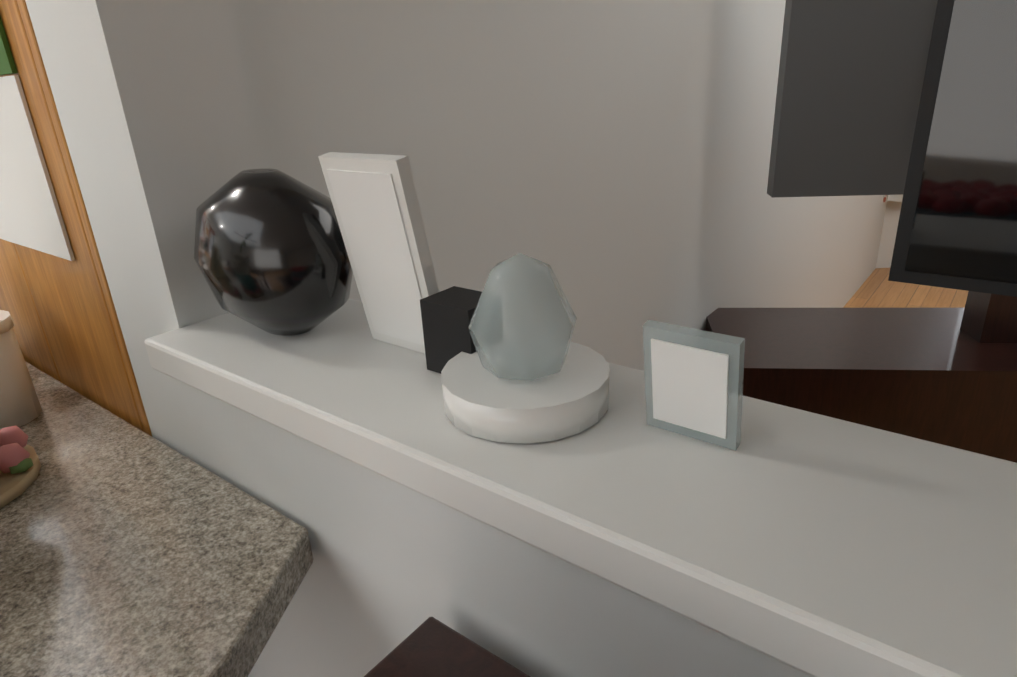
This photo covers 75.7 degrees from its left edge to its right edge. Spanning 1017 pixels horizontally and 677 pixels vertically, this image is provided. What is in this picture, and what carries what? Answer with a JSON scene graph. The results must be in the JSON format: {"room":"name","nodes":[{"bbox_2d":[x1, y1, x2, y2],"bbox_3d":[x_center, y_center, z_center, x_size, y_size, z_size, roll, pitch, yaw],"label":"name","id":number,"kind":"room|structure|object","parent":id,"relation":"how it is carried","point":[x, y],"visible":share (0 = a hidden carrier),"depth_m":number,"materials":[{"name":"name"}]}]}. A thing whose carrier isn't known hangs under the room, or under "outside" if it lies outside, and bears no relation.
{"room":"kitchen","nodes":[
{"label":"kitchen","id":0,"kind":"room"},
{"bbox_2d":[25,0,810,676],"bbox_3d":[1.324,0.237,-0.673,4.560,2.540,0.300,14,28,36],"label":"wall","id":1,"kind":"structure","parent":0,"point":[151,104],"depth_m":0.61,"materials":[{"name":"white paint"}]},
{"bbox_2d":[145,299,1016,676],"bbox_3d":[0.893,0.278,-0.165,3.015,0.033,0.190,14,28,36],"label":"sill ledge","id":2,"kind":"object","parent":1,"relation":"attached to","point":[809,543],"visible":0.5,"depth_m":0.36,"materials":[{"name":"white paint"}]},
{"bbox_2d":[194,169,352,335],"bbox_3d":[-0.220,-0.081,0.616,0.180,0.150,0.126,14,28,36],"label":"decorative sphere","id":3,"kind":"object","parent":2,"relation":"on","point":[270,255],"visible":0.96,"depth_m":0.56,"materials":[{"name":"black"}]},
{"bbox_2d":[318,152,438,353],"bbox_3d":[-0.088,-0.073,0.555,0.090,0.170,0.080,14,28,36],"label":"frame","id":4,"kind":"object","parent":2,"relation":"on","point":[374,200],"visible":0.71,"depth_m":0.52,"materials":[{"name":"white"}]},
{"bbox_2d":[420,286,503,373],"bbox_3d":[-0.036,-0.004,0.522,0.050,0.060,0.040,14,28,36],"label":"cube","id":5,"kind":"object","parent":2,"relation":"on","point":[447,315],"visible":0.57,"depth_m":0.51,"materials":[{"name":"black plastic"}]},
{"bbox_2d":[441,253,609,443],"bbox_3d":[0.010,-0.006,0.454,0.120,0.110,0.120,14,28,36],"label":"ornament","id":6,"kind":"object","parent":2,"relation":"on","point":[526,389],"visible":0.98,"depth_m":0.44,"materials":[{"name":"white ceramic"}]},
{"bbox_2d":[642,320,744,450],"bbox_3d":[0.121,0.025,0.413,0.060,0.075,0.045,14,28,36],"label":"frame","id":7,"kind":"object","parent":2,"relation":"on","point":[689,391],"visible":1,"depth_m":0.40,"materials":[{"name":"clear glass"}]},
{"bbox_2d":[226,0,886,371],"bbox_3d":[0.993,-0.955,2.298,0.120,2.540,4.360,14,28,36],"label":"wall","id":8,"kind":"structure","parent":0,"point":[608,161],"depth_m":1.24,"materials":[{"name":"white paint"}]},
{"bbox_2d":[876,201,901,267],"bbox_3d":[3.822,-1.726,3.826,6.000,2.540,0.120,-3,22,1],"label":"wall","id":9,"kind":"structure","parent":0,"point":[889,231],"depth_m":4.18,"materials":[{"name":"white paint"}]},
{"bbox_2d":[843,268,967,307],"bbox_3d":[0.465,0.845,1.452,8.150,0.100,13.000,14,28,36],"label":"floor","id":10,"kind":"structure","parent":0,"point":[877,289],"depth_m":3.76,"materials":[{"name":"laminate"}]},
{"bbox_2d":[0,0,152,436],"bbox_3d":[-0.575,-0.256,1.041,0.615,2.347,0.445,14,28,36],"label":"pantry cabinet","id":11,"kind":"object","parent":10,"relation":"on","point":[66,323],"visible":0.06,"depth_m":0.82,"materials":[{"name":"brown wood"}]},
{"bbox_2d":[0,17,74,260],"bbox_3d":[-0.625,-0.298,0.769,0.255,0.395,0.010,14,28,36],"label":"calendar","id":12,"kind":"object","parent":11,"relation":"attached to","point":[30,215],"visible":1,"depth_m":0.77,"materials":[{"name":"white paper"}]},
{"bbox_2d":[0,361,312,676],"bbox_3d":[-1.118,0.509,1.134,1.980,0.914,0.970,0,22,8],"label":"countertop","id":13,"kind":"structure","parent":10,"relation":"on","point":[127,549],"depth_m":0.58,"materials":[{"name":"grey stone"}]},
{"bbox_2d":[0,426,40,508],"bbox_3d":[-0.611,0.028,0.635,0.187,0.299,0.185,14,28,36],"label":"fruit bowl","id":14,"kind":"object","parent":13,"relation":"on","point":[20,465],"visible":1,"depth_m":0.70,"materials":[{"name":"beige wood"}]},
{"bbox_2d":[0,310,42,428],"bbox_3d":[-0.661,0.043,0.824,0.094,0.135,0.094,14,28,36],"label":"canister","id":15,"kind":"object","parent":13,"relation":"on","point":[20,405],"visible":0.97,"depth_m":0.82,"materials":[{"name":"white ceramic"}]},
{"bbox_2d":[364,617,529,676],"bbox_3d":[0.402,0.883,0.011,1.560,0.920,0.580,14,28,36],"label":"sideboard","id":16,"kind":"object","parent":10,"relation":"on","point":[431,647],"visible":0.94,"depth_m":0.46,"materials":[{"name":"brown wood"}]},
{"bbox_2d":[705,0,1016,462],"bbox_3d":[1.300,-0.238,1.613,1.500,1.700,0.440,0,22,8],"label":"tv stand","id":17,"kind":"object","parent":10,"relation":"on","point":[851,74],"visible":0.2,"depth_m":1.58,"materials":[{"name":"brown wood"}]},
{"bbox_2d":[888,0,1016,296],"bbox_3d":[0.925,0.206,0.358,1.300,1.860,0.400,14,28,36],"label":"tv","id":18,"kind":"object","parent":17,"relation":"on","point":[957,226],"visible":1,"depth_m":0.55,"materials":[{"name":"black plastic"}]},
{"bbox_3d":[3.294,-2.497,3.347,2.192,0.040,1.720,14,28,36],"label":"curtain rod","id":19,"kind":"object","parent":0,"visible":0},
{"bbox_2d":[883,194,902,202],"bbox_3d":[2.372,-1.638,3.692,0.780,1.720,0.060,-3,22,1],"label":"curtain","id":20,"kind":"object","parent":19,"relation":"hanging from","point":[896,198],"visible":0.04,"depth_m":4.01,"materials":[{"name":"white fabric"}]}
]}

